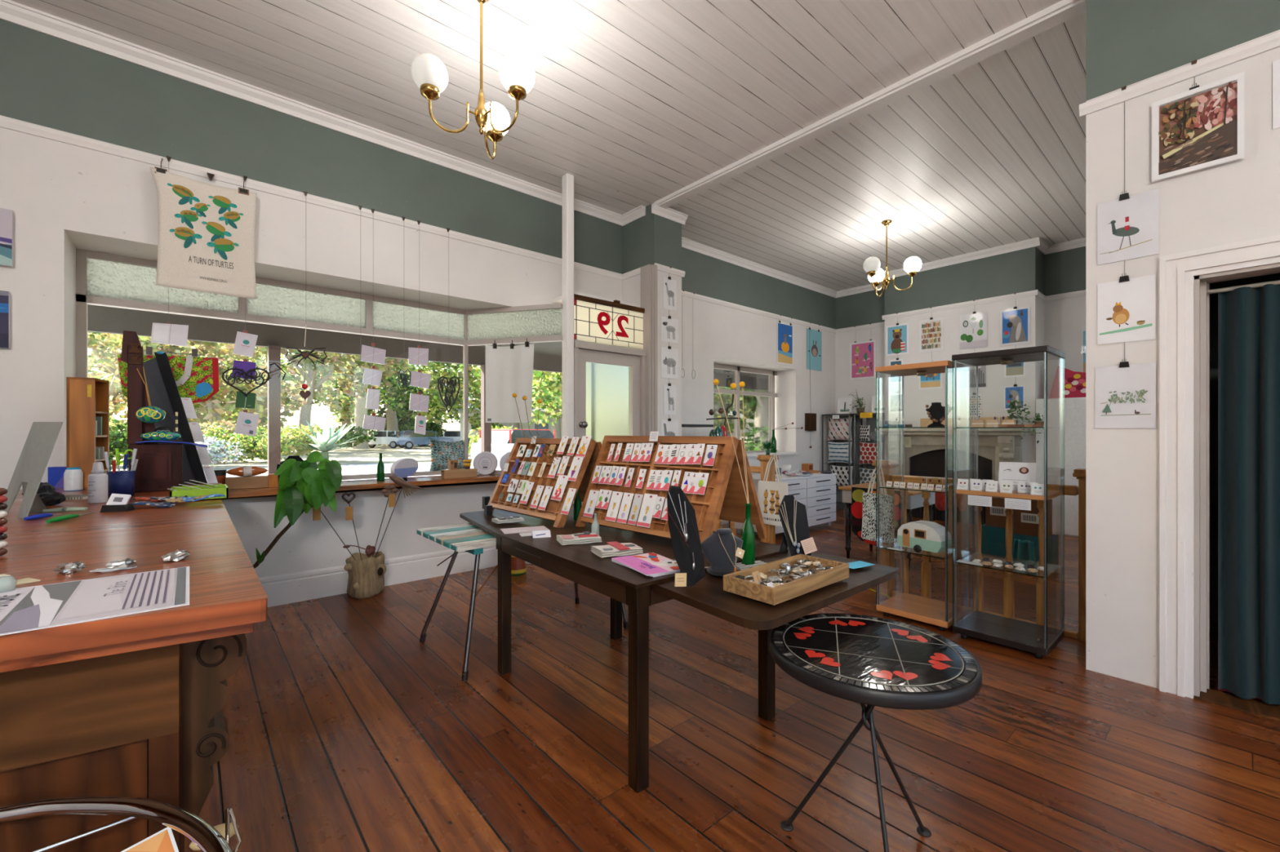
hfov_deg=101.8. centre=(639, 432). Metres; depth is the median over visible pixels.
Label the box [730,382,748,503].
flower
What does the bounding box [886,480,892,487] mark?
card
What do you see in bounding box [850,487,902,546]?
cloth
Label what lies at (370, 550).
stake
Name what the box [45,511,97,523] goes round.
tool
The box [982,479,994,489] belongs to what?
card
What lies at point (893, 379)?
print
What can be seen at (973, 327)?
print
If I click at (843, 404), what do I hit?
framed picture
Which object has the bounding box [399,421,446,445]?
bush
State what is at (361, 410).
tree
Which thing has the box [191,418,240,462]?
bush
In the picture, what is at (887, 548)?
paper slip
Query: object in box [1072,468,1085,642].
newel post
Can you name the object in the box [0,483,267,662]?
countertop
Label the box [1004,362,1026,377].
print
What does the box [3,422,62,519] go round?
laptop
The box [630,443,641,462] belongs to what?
card
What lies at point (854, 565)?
paper
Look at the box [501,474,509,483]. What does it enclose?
card
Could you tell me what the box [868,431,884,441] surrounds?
folded cloth
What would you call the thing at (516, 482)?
card
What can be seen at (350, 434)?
bush
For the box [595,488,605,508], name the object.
card
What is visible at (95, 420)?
book
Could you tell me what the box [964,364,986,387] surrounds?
print
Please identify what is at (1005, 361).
recessed light
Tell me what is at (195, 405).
street tree
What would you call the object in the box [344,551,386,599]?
vase
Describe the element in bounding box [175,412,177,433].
stick
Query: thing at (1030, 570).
shell brooch
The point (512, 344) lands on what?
clip
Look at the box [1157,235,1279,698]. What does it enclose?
trim
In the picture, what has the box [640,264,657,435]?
trim
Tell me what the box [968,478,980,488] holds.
card
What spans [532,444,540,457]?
card
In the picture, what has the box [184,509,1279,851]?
floor
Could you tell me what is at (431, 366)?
street tree
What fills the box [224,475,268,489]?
carton
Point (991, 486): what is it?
card
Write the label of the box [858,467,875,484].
cushion
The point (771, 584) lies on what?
slip
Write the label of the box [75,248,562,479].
window
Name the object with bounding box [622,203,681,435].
wall pier
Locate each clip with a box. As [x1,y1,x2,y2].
[154,158,167,173]
[238,179,248,195]
[492,340,497,348]
[510,340,514,349]
[524,337,528,346]
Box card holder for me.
[99,493,134,512]
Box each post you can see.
[267,345,280,474]
[480,364,491,452]
[756,454,778,544]
[872,459,899,595]
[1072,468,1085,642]
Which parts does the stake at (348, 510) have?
wire stem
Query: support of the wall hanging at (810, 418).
hanging from the wall
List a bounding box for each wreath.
[222,363,285,397]
[284,324,327,366]
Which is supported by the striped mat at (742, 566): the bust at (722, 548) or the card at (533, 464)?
the bust at (722, 548)
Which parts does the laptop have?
leg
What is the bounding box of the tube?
[785,564,791,575]
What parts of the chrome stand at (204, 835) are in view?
cross rod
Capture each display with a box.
[487,437,601,528]
[575,435,767,552]
[777,495,811,556]
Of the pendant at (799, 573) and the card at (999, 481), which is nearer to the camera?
the pendant at (799, 573)
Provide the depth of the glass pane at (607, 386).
6.22 m
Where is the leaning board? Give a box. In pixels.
[142,351,207,484]
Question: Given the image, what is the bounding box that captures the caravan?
[895,520,951,552]
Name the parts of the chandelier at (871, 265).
globe, globe, arm, arm, stem, arm, globe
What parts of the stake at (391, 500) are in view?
wire stem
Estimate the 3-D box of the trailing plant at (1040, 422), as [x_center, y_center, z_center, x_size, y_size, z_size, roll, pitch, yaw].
[2.425,-0.074,3.161,0.092,0.089,0.074,0,0,-41]
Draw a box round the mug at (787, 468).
[782,464,791,474]
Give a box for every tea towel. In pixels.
[150,167,257,299]
[485,343,533,422]
[491,515,524,524]
[555,531,601,545]
[591,541,643,557]
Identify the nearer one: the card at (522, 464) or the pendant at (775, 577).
the pendant at (775, 577)
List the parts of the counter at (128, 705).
panel, rail, moulding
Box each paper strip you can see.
[185,482,212,488]
[189,480,217,486]
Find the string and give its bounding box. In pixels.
[0,487,8,555]
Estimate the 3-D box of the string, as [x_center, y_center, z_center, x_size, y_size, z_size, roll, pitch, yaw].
[-1.698,0.238,1.377,0.032,0.182,0.030,0,0,-41]
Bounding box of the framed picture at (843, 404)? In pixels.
[836,397,853,413]
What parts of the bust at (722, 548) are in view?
chain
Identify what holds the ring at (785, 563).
in the tray at (774, 596)
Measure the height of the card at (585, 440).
0.120 m
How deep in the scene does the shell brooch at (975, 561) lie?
3.18 m
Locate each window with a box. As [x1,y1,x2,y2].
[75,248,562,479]
[573,293,644,349]
[713,363,777,453]
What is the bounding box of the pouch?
[22,482,65,506]
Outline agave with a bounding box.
[288,415,360,459]
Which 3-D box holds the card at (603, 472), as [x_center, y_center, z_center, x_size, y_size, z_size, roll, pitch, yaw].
[-0.206,0.239,2.905,0.038,0.098,0.046,0,0,-41]
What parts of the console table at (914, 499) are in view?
leg, leg, leg, leg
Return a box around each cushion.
[428,437,470,471]
[827,417,852,440]
[827,441,852,464]
[829,464,853,486]
[858,441,883,464]
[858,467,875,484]
[859,425,870,441]
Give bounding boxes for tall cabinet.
[875,360,971,631]
[951,345,1065,659]
[1035,397,1085,537]
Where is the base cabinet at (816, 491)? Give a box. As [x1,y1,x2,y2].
[733,471,836,533]
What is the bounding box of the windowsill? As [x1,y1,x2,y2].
[225,474,501,499]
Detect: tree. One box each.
[87,331,190,426]
[87,332,265,422]
[113,333,282,452]
[183,347,342,431]
[192,340,413,453]
[196,364,238,427]
[281,358,416,445]
[333,363,462,446]
[349,358,399,448]
[384,386,460,428]
[392,361,480,426]
[433,361,562,431]
[528,370,562,426]
[532,373,562,438]
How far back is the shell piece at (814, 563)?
1.95 m
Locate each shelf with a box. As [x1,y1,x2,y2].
[681,424,713,427]
[875,427,1030,435]
[954,486,1062,500]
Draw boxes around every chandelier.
[411,0,534,159]
[862,219,921,297]
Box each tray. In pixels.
[169,484,228,501]
[723,554,848,605]
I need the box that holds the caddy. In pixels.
[103,448,137,497]
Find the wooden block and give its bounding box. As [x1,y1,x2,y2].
[267,473,278,487]
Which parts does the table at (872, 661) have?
leg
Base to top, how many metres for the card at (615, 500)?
0.150 m
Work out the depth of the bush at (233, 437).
23.67 m
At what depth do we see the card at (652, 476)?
2.63 m
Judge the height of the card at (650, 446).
0.098 m
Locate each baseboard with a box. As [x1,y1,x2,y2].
[258,546,497,607]
[720,520,728,524]
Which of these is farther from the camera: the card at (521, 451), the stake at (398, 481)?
the stake at (398, 481)
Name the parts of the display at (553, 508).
rail, shelf rail, shelf rail, rail, leg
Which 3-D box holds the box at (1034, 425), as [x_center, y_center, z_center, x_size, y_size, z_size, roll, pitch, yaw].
[2.284,-0.037,2.984,0.028,0.014,0.040,0,0,-41]
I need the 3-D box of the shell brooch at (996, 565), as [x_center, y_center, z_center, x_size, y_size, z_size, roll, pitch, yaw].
[2.136,0.794,3.103,0.044,0.026,0.044,0,0,-42]
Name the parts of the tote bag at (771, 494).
handle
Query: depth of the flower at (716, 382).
2.09 m
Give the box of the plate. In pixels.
[787,472,812,476]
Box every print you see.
[167,183,243,260]
[661,315,678,343]
[661,346,678,379]
[661,419,678,435]
[662,276,676,311]
[663,384,676,414]
[885,323,908,355]
[888,359,902,384]
[888,392,902,413]
[919,316,943,352]
[919,373,942,389]
[960,311,987,349]
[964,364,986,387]
[968,393,982,417]
[1000,306,1030,346]
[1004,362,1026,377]
[1004,385,1024,409]
[1094,363,1155,428]
[1097,188,1159,265]
[1097,275,1155,344]
[1151,71,1244,183]
[1272,59,1279,128]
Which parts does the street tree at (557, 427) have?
crown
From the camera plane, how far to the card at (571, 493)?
2.88 m
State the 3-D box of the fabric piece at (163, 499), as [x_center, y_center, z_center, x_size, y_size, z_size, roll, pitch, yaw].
[-2.177,0.306,2.406,0.121,0.026,0.072,0,0,-35]
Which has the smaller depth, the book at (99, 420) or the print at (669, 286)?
the book at (99, 420)
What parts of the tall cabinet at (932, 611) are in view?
post, post, post, post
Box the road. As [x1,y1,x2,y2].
[203,460,501,480]
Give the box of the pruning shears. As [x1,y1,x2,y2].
[42,507,88,513]
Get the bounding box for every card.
[0,573,40,585]
[120,826,178,851]
[151,322,188,346]
[180,397,197,418]
[188,422,204,441]
[195,444,211,464]
[202,466,217,483]
[231,360,256,380]
[232,331,257,357]
[234,411,259,436]
[235,391,256,408]
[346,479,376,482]
[360,344,386,364]
[362,368,382,386]
[362,414,386,431]
[365,388,379,409]
[408,347,428,365]
[408,393,429,412]
[409,370,431,388]
[414,415,426,435]
[497,492,504,500]
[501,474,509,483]
[506,478,515,492]
[506,493,512,502]
[511,459,519,472]
[511,479,519,492]
[512,494,519,502]
[515,480,524,493]
[516,444,526,457]
[517,461,525,474]
[519,480,528,493]
[519,481,533,504]
[520,462,530,475]
[524,448,532,457]
[527,462,537,475]
[529,484,544,508]
[531,529,551,537]
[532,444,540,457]
[537,444,545,457]
[537,462,546,477]
[537,485,553,510]
[546,444,555,456]
[546,457,560,478]
[550,475,568,501]
[555,456,569,475]
[556,435,568,454]
[560,488,576,515]
[566,436,579,455]
[567,457,583,481]
[575,435,591,457]
[582,489,599,517]
[591,465,601,484]
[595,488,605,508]
[598,466,608,484]
[600,489,612,509]
[603,466,612,484]
[604,491,622,521]
[606,444,615,461]
[608,466,619,484]
[613,443,622,461]
[615,466,626,485]
[616,492,633,524]
[622,443,634,462]
[624,467,634,487]
[627,493,643,525]
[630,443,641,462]
[635,468,646,488]
[636,493,657,528]
[637,443,648,462]
[643,443,653,462]
[645,469,657,489]
[652,496,665,518]
[653,444,666,463]
[653,470,664,490]
[659,470,673,490]
[659,560,677,565]
[660,497,667,520]
[661,444,671,464]
[666,444,680,464]
[671,470,681,486]
[675,444,688,464]
[680,471,693,493]
[684,444,697,464]
[686,472,697,493]
[693,443,705,464]
[693,472,709,494]
[702,444,717,466]
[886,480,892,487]
[893,481,899,487]
[899,482,905,488]
[906,482,913,488]
[912,483,919,488]
[920,483,927,489]
[927,484,933,490]
[935,484,942,490]
[942,484,949,491]
[950,424,959,435]
[956,479,968,489]
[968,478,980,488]
[968,494,991,506]
[970,480,982,490]
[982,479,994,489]
[985,480,998,492]
[998,480,1011,491]
[1000,481,1013,493]
[1004,497,1031,511]
[1017,481,1031,493]
[1024,482,1038,493]
[1031,483,1044,495]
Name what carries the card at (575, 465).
on the display at (553, 508)
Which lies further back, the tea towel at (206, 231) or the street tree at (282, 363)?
the street tree at (282, 363)
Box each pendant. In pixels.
[684,523,688,541]
[692,552,695,570]
[735,575,744,579]
[768,568,777,573]
[768,576,782,580]
[772,580,783,583]
[792,575,801,580]
[795,571,808,576]
[796,560,804,564]
[804,569,813,575]
[808,568,815,573]
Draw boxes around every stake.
[312,506,355,559]
[341,492,361,559]
[342,545,375,557]
[372,484,398,557]
[374,475,423,557]
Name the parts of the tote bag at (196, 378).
handle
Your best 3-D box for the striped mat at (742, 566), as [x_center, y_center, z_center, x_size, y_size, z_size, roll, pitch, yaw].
[0.397,0.530,2.033,0.260,0.004,0.140,0,0,-24]
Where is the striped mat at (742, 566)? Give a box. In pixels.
[704,560,766,570]
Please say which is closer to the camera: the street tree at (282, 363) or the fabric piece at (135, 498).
the fabric piece at (135, 498)
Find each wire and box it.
[166,155,171,324]
[243,175,247,436]
[371,208,375,416]
[417,220,421,416]
[446,228,449,377]
[667,266,671,421]
[1013,293,1017,386]
[1119,85,1129,368]
[1189,59,1199,90]
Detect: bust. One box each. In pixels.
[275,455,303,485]
[701,528,744,576]
[925,402,958,426]
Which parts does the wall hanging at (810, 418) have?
cord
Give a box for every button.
[511,393,559,468]
[522,395,555,462]
[537,399,559,463]
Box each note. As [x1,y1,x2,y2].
[503,462,509,471]
[530,436,536,444]
[648,431,658,441]
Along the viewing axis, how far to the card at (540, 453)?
3.31 m
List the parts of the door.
knob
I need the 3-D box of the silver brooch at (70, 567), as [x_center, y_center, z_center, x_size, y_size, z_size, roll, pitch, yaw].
[-1.332,0.317,1.214,0.056,0.026,0.032,0,0,-12]
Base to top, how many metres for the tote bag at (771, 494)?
0.666 m
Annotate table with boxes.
[459,503,897,793]
[769,613,982,851]
[838,482,937,570]
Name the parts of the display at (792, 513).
cord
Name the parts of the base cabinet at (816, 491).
drawer, drawer, drawer, drawer, drawer, drawer, drawer, drawer, drawer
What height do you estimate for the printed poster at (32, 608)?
0.003 m
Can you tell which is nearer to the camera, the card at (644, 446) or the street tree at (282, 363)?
the card at (644, 446)
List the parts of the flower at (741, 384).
stem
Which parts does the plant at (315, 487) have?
stem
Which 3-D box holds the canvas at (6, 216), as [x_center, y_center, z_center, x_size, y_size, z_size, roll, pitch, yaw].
[-3.797,-1.116,2.859,0.450,0.323,0.036,0,0,-41]
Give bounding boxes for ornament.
[153,426,174,432]
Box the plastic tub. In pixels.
[63,467,83,491]
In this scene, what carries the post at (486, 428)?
on the footpath
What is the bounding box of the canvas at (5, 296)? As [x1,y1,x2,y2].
[0,290,10,348]
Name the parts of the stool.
leg, brace rod, leg, brace rod, leg, leg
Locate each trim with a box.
[0,0,645,226]
[0,115,640,279]
[87,304,562,373]
[551,291,640,307]
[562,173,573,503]
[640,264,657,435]
[651,202,1085,297]
[653,0,1085,208]
[653,262,1085,333]
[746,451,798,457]
[1079,31,1279,117]
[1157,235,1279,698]
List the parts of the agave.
stem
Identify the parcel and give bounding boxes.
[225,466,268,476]
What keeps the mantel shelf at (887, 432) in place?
attached to the fireplace
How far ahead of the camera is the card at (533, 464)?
3.29 m
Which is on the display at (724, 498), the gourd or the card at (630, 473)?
the card at (630, 473)
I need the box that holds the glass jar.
[0,575,17,593]
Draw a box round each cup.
[106,470,135,497]
[213,469,226,484]
[462,459,471,469]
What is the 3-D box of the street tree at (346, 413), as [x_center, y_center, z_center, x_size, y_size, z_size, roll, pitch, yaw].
[-31.675,-4.721,54.660,14.184,12.353,14.142,0,0,0]
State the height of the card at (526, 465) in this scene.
0.083 m
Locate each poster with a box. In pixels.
[0,566,189,635]
[777,321,792,365]
[806,328,822,371]
[849,339,875,380]
[1081,325,1085,372]
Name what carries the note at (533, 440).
attached to the display at (553, 508)
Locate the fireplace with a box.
[875,427,1030,524]
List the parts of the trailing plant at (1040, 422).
pot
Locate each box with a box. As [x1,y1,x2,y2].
[48,466,66,488]
[66,377,109,489]
[440,468,477,479]
[448,460,457,470]
[482,496,489,509]
[484,505,492,515]
[801,463,819,473]
[879,421,898,427]
[920,417,1013,428]
[972,420,985,427]
[986,419,999,426]
[998,424,1007,426]
[1001,419,1016,424]
[1007,424,1015,426]
[1015,424,1024,426]
[1024,424,1033,426]
[1033,424,1043,426]
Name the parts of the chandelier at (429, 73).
globe, arm, stem, arm, globe, arm, globe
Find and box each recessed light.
[916,370,926,376]
[1000,358,1013,364]
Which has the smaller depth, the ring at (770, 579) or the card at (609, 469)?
the ring at (770, 579)
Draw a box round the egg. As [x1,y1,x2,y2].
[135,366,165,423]
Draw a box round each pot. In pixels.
[511,555,526,576]
[765,449,770,455]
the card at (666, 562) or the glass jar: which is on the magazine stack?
the card at (666, 562)
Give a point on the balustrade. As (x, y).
(753, 468)
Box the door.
[573,340,645,503]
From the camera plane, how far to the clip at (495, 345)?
5.12 m
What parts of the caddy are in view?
scissor handle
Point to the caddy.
(122, 482)
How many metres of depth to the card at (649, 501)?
2.56 m
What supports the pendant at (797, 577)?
in the tray at (774, 596)
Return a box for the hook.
[206,172,214,181]
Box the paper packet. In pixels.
[500,525,549,533]
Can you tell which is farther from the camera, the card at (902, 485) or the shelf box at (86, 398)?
the card at (902, 485)
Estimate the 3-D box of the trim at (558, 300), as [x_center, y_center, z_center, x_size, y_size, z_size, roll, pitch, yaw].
[-0.432,-1.360,5.539,0.920,0.040,0.400,0,0,-41]
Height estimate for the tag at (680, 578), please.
0.044 m
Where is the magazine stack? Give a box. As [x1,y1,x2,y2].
[611,552,680,577]
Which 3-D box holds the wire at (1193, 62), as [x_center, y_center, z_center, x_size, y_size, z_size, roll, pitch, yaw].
[2.659,-1.700,2.494,0.035,0.148,0.040,0,0,-41]
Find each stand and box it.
[0,795,242,851]
[666,485,705,586]
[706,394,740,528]
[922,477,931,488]
[968,416,978,427]
[993,415,1004,426]
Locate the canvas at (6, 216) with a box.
[0,208,13,267]
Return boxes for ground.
[111,444,472,471]
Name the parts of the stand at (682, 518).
chain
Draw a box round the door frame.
[1194,262,1279,697]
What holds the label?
attached to the shelf unit at (840, 504)
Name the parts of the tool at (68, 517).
handle, blade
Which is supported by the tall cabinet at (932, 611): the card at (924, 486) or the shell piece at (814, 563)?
the card at (924, 486)
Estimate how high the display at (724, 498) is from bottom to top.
0.522 m
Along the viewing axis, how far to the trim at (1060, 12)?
3.69 m
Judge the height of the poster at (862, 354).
0.636 m
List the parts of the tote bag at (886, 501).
handle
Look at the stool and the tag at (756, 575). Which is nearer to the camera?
the tag at (756, 575)
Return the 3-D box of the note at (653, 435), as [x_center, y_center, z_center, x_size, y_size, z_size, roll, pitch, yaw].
[0.073,0.023,2.730,0.012,0.051,0.061,0,0,-45]
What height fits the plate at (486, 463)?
0.230 m
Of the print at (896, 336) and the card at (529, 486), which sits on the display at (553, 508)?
the card at (529, 486)
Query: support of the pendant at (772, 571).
in the tray at (774, 596)
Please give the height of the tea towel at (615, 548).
0.034 m
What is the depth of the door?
5.29 m
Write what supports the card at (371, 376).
hanging from the hanging wire at (373, 344)
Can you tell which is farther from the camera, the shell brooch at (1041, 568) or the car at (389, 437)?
the car at (389, 437)
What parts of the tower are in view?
raised panel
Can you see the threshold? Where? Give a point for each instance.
(1262, 709)
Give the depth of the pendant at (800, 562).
1.96 m
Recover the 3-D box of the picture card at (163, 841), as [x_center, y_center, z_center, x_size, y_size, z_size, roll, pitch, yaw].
[-0.839,0.723,0.879,0.046,0.041,0.086,0,0,28]
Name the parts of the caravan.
door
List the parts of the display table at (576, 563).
leg, drawer, drawer, leg, leg, leg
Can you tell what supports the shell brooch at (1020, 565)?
on the tall cabinet at (1039, 640)
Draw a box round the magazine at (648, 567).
[611,559,679,576]
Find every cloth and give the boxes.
[135,440,207,447]
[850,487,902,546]
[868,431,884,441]
[1012,538,1037,575]
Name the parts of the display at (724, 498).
rail, shelf rail, shelf rail, rail, leg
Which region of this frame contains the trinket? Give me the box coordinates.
[787,472,796,476]
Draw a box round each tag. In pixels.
[674,573,686,586]
[751,570,761,583]
[800,537,817,555]
[903,436,911,447]
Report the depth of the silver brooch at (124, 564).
1.23 m
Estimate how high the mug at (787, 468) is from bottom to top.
0.120 m
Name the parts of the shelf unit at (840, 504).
post, panel, post, post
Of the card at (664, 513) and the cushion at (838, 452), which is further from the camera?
the cushion at (838, 452)
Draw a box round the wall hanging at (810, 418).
[804,360,816,448]
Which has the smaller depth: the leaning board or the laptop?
the laptop
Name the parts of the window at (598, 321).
timber frame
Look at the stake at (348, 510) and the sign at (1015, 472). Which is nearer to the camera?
the sign at (1015, 472)
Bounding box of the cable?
[868,588,890,598]
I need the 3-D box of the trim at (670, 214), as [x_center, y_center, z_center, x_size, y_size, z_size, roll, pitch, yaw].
[3.017,-2.408,5.987,4.920,0.125,4.300,0,0,-41]
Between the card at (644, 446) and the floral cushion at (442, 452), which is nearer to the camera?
the card at (644, 446)
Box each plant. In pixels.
[252,450,342,568]
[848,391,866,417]
[1006,400,1041,444]
[1031,413,1044,425]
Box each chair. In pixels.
[981,496,1013,557]
[1011,497,1058,571]
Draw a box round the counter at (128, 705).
[0,483,267,851]
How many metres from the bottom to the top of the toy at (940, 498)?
0.310 m
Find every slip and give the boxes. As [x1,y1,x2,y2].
[519,532,532,536]
[765,582,783,587]
[887,547,902,551]
[956,560,982,565]
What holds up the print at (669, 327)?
hanging from the wire at (669, 277)
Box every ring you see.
[744,575,754,582]
[767,577,777,582]
[780,562,791,568]
[882,424,889,427]
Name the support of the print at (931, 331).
hanging from the wire
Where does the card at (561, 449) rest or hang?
on the display at (553, 508)
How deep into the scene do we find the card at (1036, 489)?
2.96 m
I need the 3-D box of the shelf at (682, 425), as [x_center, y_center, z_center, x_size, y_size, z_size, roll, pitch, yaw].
[0.583,0.595,6.261,0.520,1.370,0.340,0,0,-41]
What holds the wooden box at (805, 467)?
on the base cabinet at (816, 491)
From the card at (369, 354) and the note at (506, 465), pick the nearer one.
the note at (506, 465)
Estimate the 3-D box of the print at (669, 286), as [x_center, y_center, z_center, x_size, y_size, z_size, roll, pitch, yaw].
[0.332,-1.521,5.744,0.205,0.346,0.004,0,0,-41]
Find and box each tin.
[390,457,418,477]
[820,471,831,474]
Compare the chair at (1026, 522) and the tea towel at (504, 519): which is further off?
the chair at (1026, 522)
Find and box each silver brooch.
[52,560,86,573]
[88,558,137,572]
[161,549,190,561]
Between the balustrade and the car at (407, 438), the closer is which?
the balustrade
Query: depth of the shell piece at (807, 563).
1.94 m
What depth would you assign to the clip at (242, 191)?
3.66 m
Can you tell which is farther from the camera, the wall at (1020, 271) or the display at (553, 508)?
the wall at (1020, 271)
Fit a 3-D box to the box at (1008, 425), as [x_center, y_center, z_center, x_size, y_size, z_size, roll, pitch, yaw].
[2.201,-0.037,3.079,0.028,0.014,0.040,0,0,-41]
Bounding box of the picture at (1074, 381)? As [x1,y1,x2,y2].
[1048,365,1085,398]
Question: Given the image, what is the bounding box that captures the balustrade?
[715,466,760,535]
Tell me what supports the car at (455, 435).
on the ground
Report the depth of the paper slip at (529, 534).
2.68 m
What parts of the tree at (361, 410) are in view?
crown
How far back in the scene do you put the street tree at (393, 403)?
49.06 m
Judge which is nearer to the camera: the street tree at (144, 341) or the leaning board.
the leaning board
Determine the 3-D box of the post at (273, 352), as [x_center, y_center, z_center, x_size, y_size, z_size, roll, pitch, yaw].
[-4.523,0.190,6.428,0.150,2.500,0.150,0,0,-41]
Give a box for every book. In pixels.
[95,416,102,435]
[95,420,97,435]
[95,446,104,458]
[95,448,99,458]
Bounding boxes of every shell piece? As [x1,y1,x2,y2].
[760,573,767,578]
[773,582,781,586]
[791,568,804,572]
[802,561,813,565]
[812,560,820,565]
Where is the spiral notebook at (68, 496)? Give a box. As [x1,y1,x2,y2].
[64,494,87,500]
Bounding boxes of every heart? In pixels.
[299,371,311,400]
[397,368,411,394]
[436,376,460,413]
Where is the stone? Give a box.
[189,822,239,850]
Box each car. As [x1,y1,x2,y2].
[368,431,404,448]
[387,431,426,446]
[396,431,453,448]
[441,431,460,441]
[470,429,555,461]
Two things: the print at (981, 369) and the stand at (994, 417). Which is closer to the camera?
the stand at (994, 417)
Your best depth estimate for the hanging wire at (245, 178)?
3.69 m
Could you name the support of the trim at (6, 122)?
attached to the wall at (63, 197)
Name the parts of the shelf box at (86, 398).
shelf, shelf, shelf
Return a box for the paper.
[848,560,874,568]
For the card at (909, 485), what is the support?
on the tall cabinet at (932, 611)
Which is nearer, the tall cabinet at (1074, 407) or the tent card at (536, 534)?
the tent card at (536, 534)
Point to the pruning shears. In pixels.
(58, 509)
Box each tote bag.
[117,346,218,404]
[758,453,787,526]
[861,465,894,543]
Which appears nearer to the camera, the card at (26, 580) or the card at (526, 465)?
the card at (26, 580)
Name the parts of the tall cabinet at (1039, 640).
post, post, post, post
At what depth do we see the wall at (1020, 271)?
7.26 m
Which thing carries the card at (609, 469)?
on the display at (724, 498)
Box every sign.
[859,412,872,417]
[997,462,1036,491]
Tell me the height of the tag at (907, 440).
0.160 m
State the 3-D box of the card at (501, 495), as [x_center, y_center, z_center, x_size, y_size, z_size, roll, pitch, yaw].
[-0.906,0.418,3.396,0.020,0.046,0.051,0,0,-44]
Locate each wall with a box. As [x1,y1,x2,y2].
[0,19,835,577]
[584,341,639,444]
[835,246,1085,468]
[884,246,1044,462]
[1085,0,1279,696]
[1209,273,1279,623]
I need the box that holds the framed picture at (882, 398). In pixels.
[871,395,884,413]
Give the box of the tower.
[120,330,183,493]
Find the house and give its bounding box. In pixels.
[452,396,562,443]
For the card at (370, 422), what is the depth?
4.23 m
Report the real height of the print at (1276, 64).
0.300 m
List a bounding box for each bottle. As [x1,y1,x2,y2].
[87,462,107,503]
[376,453,384,480]
[573,487,582,520]
[591,513,599,535]
[741,502,755,564]
[770,430,776,453]
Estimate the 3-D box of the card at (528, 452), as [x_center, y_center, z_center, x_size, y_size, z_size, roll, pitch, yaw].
[-0.733,0.139,3.414,0.022,0.051,0.061,0,0,-44]
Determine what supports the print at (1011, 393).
hanging from the wire at (1015, 308)
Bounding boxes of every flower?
[712,378,747,503]
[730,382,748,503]
[738,382,749,503]
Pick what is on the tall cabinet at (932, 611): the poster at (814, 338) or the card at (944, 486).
the card at (944, 486)
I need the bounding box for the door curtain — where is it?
[1208,280,1279,704]
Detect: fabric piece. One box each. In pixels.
[131,502,176,507]
[133,496,166,502]
[150,495,187,501]
[165,494,207,502]
[182,493,225,502]
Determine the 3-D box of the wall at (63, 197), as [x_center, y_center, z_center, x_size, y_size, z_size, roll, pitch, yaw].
[-0.668,-0.595,5.964,11.600,3.750,0.550,0,0,-41]
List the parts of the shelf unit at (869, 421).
post, post, panel, post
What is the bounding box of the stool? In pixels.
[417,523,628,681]
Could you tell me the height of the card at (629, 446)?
0.098 m
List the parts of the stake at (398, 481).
wire stem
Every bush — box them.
[109,415,127,466]
[109,423,128,464]
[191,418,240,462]
[194,435,243,466]
[204,426,267,463]
[245,431,281,454]
[255,424,323,461]
[329,423,377,448]
[368,416,415,445]
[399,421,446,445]
[468,425,517,453]
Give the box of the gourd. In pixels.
[140,431,181,440]
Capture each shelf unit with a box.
[821,413,862,510]
[853,413,884,484]
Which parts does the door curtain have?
rod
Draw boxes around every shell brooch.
[972,559,981,564]
[981,561,991,565]
[982,557,990,561]
[991,559,1002,563]
[992,562,1003,567]
[1003,561,1012,565]
[1004,564,1014,568]
[1013,563,1024,567]
[1014,566,1026,571]
[1026,564,1035,568]
[1026,568,1038,573]
[1037,566,1044,571]
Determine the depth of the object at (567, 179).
4.98 m
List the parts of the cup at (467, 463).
lid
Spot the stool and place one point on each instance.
(469, 538)
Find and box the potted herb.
[759,441,773,455]
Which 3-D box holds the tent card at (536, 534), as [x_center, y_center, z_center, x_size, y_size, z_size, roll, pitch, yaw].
[-0.503,0.517,2.648,0.090,0.030,0.062,0,0,-18]
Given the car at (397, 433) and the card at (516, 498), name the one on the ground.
the car at (397, 433)
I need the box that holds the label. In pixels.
[832,415,839,418]
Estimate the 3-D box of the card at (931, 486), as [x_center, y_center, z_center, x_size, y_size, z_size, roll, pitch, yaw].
[1.924,0.364,3.442,0.015,0.038,0.036,0,0,-41]
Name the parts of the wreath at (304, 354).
cord and heart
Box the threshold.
[1193,688,1279,721]
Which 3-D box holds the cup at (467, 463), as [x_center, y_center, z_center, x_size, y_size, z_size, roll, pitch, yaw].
[-1.611,0.301,4.852,0.082,0.084,0.082,0,0,-41]
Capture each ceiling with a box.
[9,0,1085,291]
[476,339,584,355]
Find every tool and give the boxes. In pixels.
[23,513,61,520]
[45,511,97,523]
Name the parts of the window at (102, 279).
obscure pane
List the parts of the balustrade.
handrail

